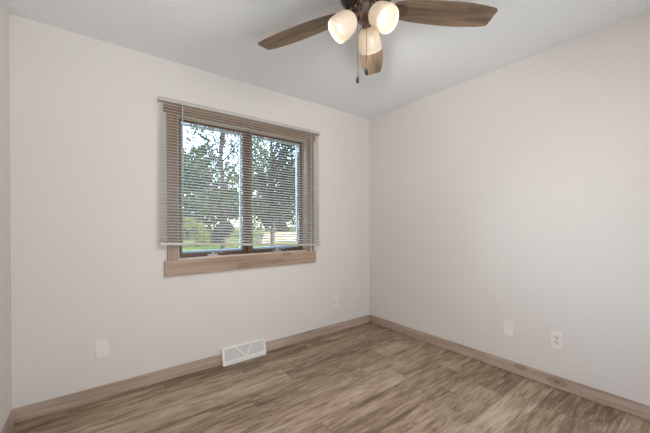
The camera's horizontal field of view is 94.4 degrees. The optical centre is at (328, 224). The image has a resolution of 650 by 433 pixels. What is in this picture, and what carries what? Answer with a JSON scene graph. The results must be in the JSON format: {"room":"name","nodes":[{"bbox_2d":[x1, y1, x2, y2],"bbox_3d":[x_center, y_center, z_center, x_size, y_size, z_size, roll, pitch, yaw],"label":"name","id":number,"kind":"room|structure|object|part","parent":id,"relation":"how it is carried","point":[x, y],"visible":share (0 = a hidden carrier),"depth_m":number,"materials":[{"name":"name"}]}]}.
{"room":"empty bedroom","nodes":[
{"label":"empty bedroom","id":0,"kind":"room"},
{"bbox_2d":[0,0,11,432],"bbox_3d":[-1.013,-0.034,0.536,0.140,2.440,3.060,0,0,-38],"label":"wall","id":1,"kind":"structure","parent":0,"point":[5,218],"depth_m":1.68,"materials":[{"name":"paint"}]},
{"bbox_2d":[1,410,13,432],"bbox_3d":[-0.943,1.142,0.580,0.012,0.088,3.048,0,0,-38],"label":"baseboard","id":2,"kind":"structure","parent":1,"relation":"attached to","point":[9,424],"depth_m":1.71,"materials":[{"name":"brown wood"}]},
{"bbox_2d":[9,14,369,408],"bbox_3d":[-0.739,-0.040,2.765,3.292,2.440,0.140,0,0,-38],"label":"wall","id":3,"kind":"structure","parent":0,"point":[88,258],"depth_m":2.13,"materials":[{"name":"paint"}]},
{"bbox_2d":[95,338,108,357],"bbox_3d":[-1.542,0.843,2.051,0.074,0.121,0.010,0,0,-38],"label":"wall plate","id":4,"kind":"object","parent":3,"relation":"attached to","point":[102,345],"visible":1,"depth_m":2.05,"materials":[{"name":"plastic"}]},
{"bbox_2d":[12,315,369,423],"bbox_3d":[-0.687,1.136,2.707,3.012,0.088,0.012,0,0,-38],"label":"baseboard","id":5,"kind":"structure","parent":3,"relation":"attached to","point":[31,411],"depth_m":2.20,"materials":[{"name":"brown wood"}]},
{"bbox_2d":[163,97,315,276],"bbox_3d":[-0.732,-0.286,2.758,1.398,1.357,0.160,0,0,-38],"label":"window","id":6,"kind":"structure","parent":3,"relation":"in","point":[179,262],"depth_m":2.68,"materials":[{"name":"brown wood"}]},
{"bbox_3d":[-1.198,-0.289,2.312,0.072,1.135,0.018,0,0,-38],"label":"casing","id":7,"kind":"part","parent":6,"relation":"part of","materials":[{"name":"brown wood"}]},
{"bbox_3d":[-0.985,-0.291,2.586,0.576,1.111,0.035,0,0,-38],"label":"sash","id":8,"kind":"part","parent":6,"relation":"part of","materials":[{"name":"brown wood"}]},
{"bbox_3d":[-0.986,-0.297,2.587,0.511,1.061,0.006,0,0,-38],"label":"pane","id":9,"kind":"part","parent":6,"relation":"part of","materials":[{"name":"clear glass"}]},
{"bbox_3d":[-0.963,0.245,2.554,0.120,0.039,0.041,0,0,-38],"label":"crank handle","id":10,"kind":"part","parent":6,"relation":"part of","materials":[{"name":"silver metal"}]},
{"bbox_2d":[158,96,319,252],"bbox_3d":[-0.676,-0.331,2.680,1.467,1.240,0.072,0,0,-38],"label":"mini blind","id":11,"kind":"object","parent":6,"relation":"attached to","point":[162,99],"visible":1,"depth_m":2.55,"materials":[{"name":"plastic"}]},
{"bbox_3d":[-1.123,-0.385,2.327,0.001,1.070,0.029,0,0,-38],"label":"ladder cord","id":12,"kind":"part","parent":11,"relation":"part of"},
{"bbox_3d":[-0.669,0.177,2.675,1.463,0.097,0.025,0,0,-38],"label":"rail","id":13,"kind":"part","parent":11,"relation":"part of","materials":[{"name":"plastic"}]},
{"bbox_3d":[-0.679,-0.373,2.668,0.001,1.099,0.029,0,0,-38],"label":"ladder cord","id":14,"kind":"part","parent":11,"relation":"part of","materials":[{"name":"white fabric"}]},
{"bbox_3d":[-0.173,-0.337,3.031,0.015,1.178,0.003,0,0,-38],"label":"lift cord","id":15,"kind":"part","parent":11,"relation":"part of","materials":[{"name":"beige fabric"}]},
{"bbox_3d":[-0.692,-0.912,2.701,1.398,0.105,0.020,0,0,-38],"label":"head casing","id":16,"kind":"part","parent":6,"relation":"part of","materials":[{"name":"brown wood"}]},
{"bbox_3d":[-0.506,-0.294,2.954,0.576,1.111,0.035,0,0,-38],"label":"sash","id":17,"kind":"part","parent":6,"relation":"part of","materials":[{"name":"brown wood"}]},
{"bbox_3d":[-0.185,-0.295,3.091,0.077,1.135,0.018,0,0,-38],"label":"casing","id":18,"kind":"part","parent":6,"relation":"part of","materials":[{"name":"brown wood"}]},
{"bbox_2d":[221,338,265,366],"bbox_3d":[-0.735,1.114,2.637,0.388,0.133,0.064,0,0,-38],"label":"air vent","id":19,"kind":"object","parent":3,"relation":"in","point":[238,353],"visible":1,"depth_m":2.62,"materials":[{"name":"white metal"}]},
{"bbox_2d":[224,348,244,360],"bbox_3d":[-0.802,1.101,2.578,0.178,0.088,0.029,0,0,-38],"label":"grille","id":20,"kind":"object","parent":19,"relation":"attached to","point":[230,354],"depth_m":2.57,"materials":[{"name":"white metal"}]},
{"bbox_2d":[237,343,250,353],"bbox_3d":[-0.734,1.099,2.631,0.137,0.085,0.028,0,0,-38],"label":"grille","id":21,"kind":"object","parent":19,"relation":"attached to","point":[244,348],"depth_m":2.63,"materials":[{"name":"white metal"}]},
{"bbox_2d":[247,340,263,354],"bbox_3d":[-0.656,1.100,2.690,0.166,0.088,0.029,0,0,-38],"label":"grille","id":22,"kind":"object","parent":19,"relation":"attached to","point":[256,347],"depth_m":2.69,"materials":[{"name":"white metal"}]},
{"bbox_2d":[332,295,337,306],"bbox_3d":[0.074,0.841,3.293,0.074,0.121,0.011,0,0,-38],"label":"power outlet","id":23,"kind":"object","parent":3,"relation":"attached to","point":[334,298],"visible":1,"depth_m":3.29,"materials":[{"name":"white plastic"}]},
{"bbox_2d":[4,0,649,118],"bbox_3d":[0.231,-1.331,1.494,3.292,0.140,3.340,0,0,-38],"label":"ceiling","id":24,"kind":"structure","parent":0,"point":[219,37],"depth_m":2.05,"materials":[{"name":"paint"}]},
{"bbox_2d":[258,0,497,83],"bbox_3d":[0.167,-0.973,1.438,1.250,0.576,1.277,0,0,-38],"label":"ceiling fan","id":25,"kind":"object","parent":24,"relation":"hanging from","point":[375,17],"visible":1,"depth_m":1.50,"materials":[{"name":"brown wood"}]},
{"bbox_3d":[-0.158,-1.059,1.664,0.532,0.006,0.145,0,9,29],"label":"blade","id":26,"kind":"part","parent":25,"relation":"part of","materials":[{"name":"brown wood"}]},
{"bbox_3d":[0.080,-0.965,1.453,0.116,0.122,0.122,-44,7,-8],"label":"lamp shade","id":27,"kind":"part","parent":25,"relation":"part of","materials":[{"name":"white glass"}]},
{"bbox_2d":[352,9,358,20],"bbox_3d":[0.130,-1.013,1.463,0.064,0.058,0.058,-44,7,-8],"label":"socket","id":28,"kind":"object","parent":25,"relation":"attached to","point":[355,12],"depth_m":1.44,"materials":[{"name":"brown metal"}]},
{"bbox_3d":[0.141,-0.866,1.462,0.003,0.290,0.002,0,0,-23],"label":"pull chain","id":29,"kind":"part","parent":25,"relation":"part of","materials":[{"name":"metal"}]},
{"bbox_3d":[0.182,-0.870,1.442,0.002,0.242,0.003,0,0,7],"label":"pull chain","id":30,"kind":"part","parent":25,"relation":"part of","materials":[{"name":"metal"}]},
{"bbox_3d":[0.212,-0.966,1.566,0.122,0.122,0.116,0,-43,19],"label":"lamp shade","id":31,"kind":"part","parent":25,"relation":"part of","materials":[{"name":"white glass"}]},
{"bbox_3d":[0.263,-1.061,1.857,0.145,0.006,0.532,-9,-2,11],"label":"blade","id":32,"kind":"part","parent":25,"relation":"part of","materials":[{"name":"brown wood"}]},
{"bbox_3d":[0.242,-0.968,1.397,0.057,0.057,0.082,0,43,-41],"label":"bulb","id":33,"kind":"part","parent":25,"relation":"part of","materials":[{"name":"white glass"}]},
{"bbox_3d":[0.244,-0.966,1.395,0.122,0.122,0.116,0,43,-41],"label":"lamp shade","id":34,"kind":"part","parent":25,"relation":"part of","materials":[{"name":"white glass"}]},
{"bbox_3d":[0.577,-1.062,1.517,0.532,0.006,0.145,0,-9,-7],"label":"blade","id":35,"kind":"part","parent":25,"relation":"part of","materials":[{"name":"brown wood"}]},
{"bbox_2d":[11,322,649,432],"bbox_3d":[0.242,1.239,1.499,3.292,0.120,3.340,0,0,-38],"label":"floor","id":36,"kind":"structure","parent":0,"point":[369,377],"depth_m":2.03,"materials":[{"name":"brown wood"}]},
{"bbox_2d":[369,10,649,405],"bbox_3d":[1.485,-0.049,2.457,0.140,2.440,3.060,0,0,-38],"label":"wall","id":37,"kind":"structure","parent":0,"point":[518,192],"depth_m":2.26,"materials":[{"name":"paint"}]},
{"bbox_2d":[504,319,513,336],"bbox_3d":[1.438,0.825,2.402,0.011,0.121,0.074,0,0,-38],"label":"wall plate","id":38,"kind":"object","parent":37,"relation":"attached to","point":[508,325],"visible":1,"depth_m":2.40,"materials":[{"name":"white plastic"}]},
{"bbox_2d":[370,315,649,420],"bbox_3d":[1.434,1.127,2.409,0.012,0.088,3.048,0,0,-38],"label":"baseboard","id":39,"kind":"structure","parent":37,"relation":"attached to","point":[642,411],"depth_m":2.26,"materials":[{"name":"brown wood"}]},
{"bbox_2d":[551,330,562,349],"bbox_3d":[1.631,0.826,2.151,0.011,0.121,0.074,0,0,-38],"label":"power outlet","id":40,"kind":"object","parent":37,"relation":"attached to","point":[556,337],"visible":1,"depth_m":2.15,"materials":[{"name":"white plastic"}]},
{"bbox_2d":[554,335,558,344],"bbox_3d":[1.628,0.826,2.148,0.003,0.066,0.033,0,0,-38],"label":"receptacle","id":41,"kind":"object","parent":40,"relation":"attached to","point":[556,337],"depth_m":2.15,"materials":[{"name":"plastic"}]},
{"label":"outside","id":42,"kind":"structure","parent":0,"visible":0},
{"bbox_2d":[183,228,298,250],"bbox_3d":[-21.232,1.562,56.489,110.000,0.200,109.700,0,0,-38],"label":"lawn","id":43,"kind":"structure","parent":42,"point":[185,247],"depth_m":21.21,"materials":[{"name":"green plant"}]},
{"bbox_2d":[183,199,210,245],"bbox_3d":[-9.042,-0.246,20.384,2.210,3.461,1.841,0,0,-38],"label":"shrub","id":44,"kind":"object","parent":43,"relation":"on","point":[200,199],"visible":0.26,"depth_m":20.38,"materials":[{"name":"green plant"}]},
{"bbox_2d":[182,144,228,236],"bbox_3d":[-14.318,-4.149,32.205,9.271,11.386,10.236,0,0,27],"label":"shade tree","id":45,"kind":"object","parent":43,"relation":"on","point":[184,149],"visible":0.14,"depth_m":31.06,"materials":[{"name":"green plant"}]},
{"bbox_2d":[208,223,230,242],"bbox_3d":[-8.470,0.579,23.768,1.951,1.848,1.952,0,0,-6],"label":"shrub","id":46,"kind":"object","parent":43,"relation":"on","point":[229,223],"visible":0.22,"depth_m":23.44,"materials":[{"name":"green plant"}]},
{"bbox_2d":[204,188,238,231],"bbox_3d":[-18.963,-2.405,54.540,6.104,8.980,9.222,0,0,14],"label":"tree","id":47,"kind":"object","parent":43,"relation":"on","point":[235,188],"visible":0.1,"depth_m":53.87,"materials":[{"name":"green plant"}]},
{"bbox_2d":[182,124,273,248],"bbox_3d":[-3.892,-1.852,10.309,4.199,6.667,3.852,0,0,32],"label":"shade tree","id":48,"kind":"object","parent":43,"relation":"on","point":[201,132],"visible":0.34,"depth_m":10.18,"materials":[{"name":"green plant"}]},
{"bbox_2d":[218,134,295,242],"bbox_3d":[-3.147,-2.960,17.548,5.579,8.845,5.185,0,0,-38],"label":"shade tree","id":49,"kind":"object","parent":43,"relation":"on","point":[277,144],"visible":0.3,"depth_m":17.22,"materials":[{"name":"green plant"}]},
{"bbox_2d":[252,158,295,232],"bbox_3d":[-6.946,-3.489,37.908,9.133,9.859,9.118,0,0,4],"label":"shade tree","id":50,"kind":"object","parent":43,"relation":"on","point":[287,158],"visible":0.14,"depth_m":36.50,"materials":[{"name":"green plant"}]},
{"bbox_2d":[256,232,298,242],"bbox_3d":[-4.037,1.049,24.866,3.700,0.800,1.200,0,0,-38],"label":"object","id":51,"kind":"object","parent":43,"relation":"on","point":[282,232],"visible":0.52,"depth_m":24.28,"materials":[{"name":"white"}]}
]}

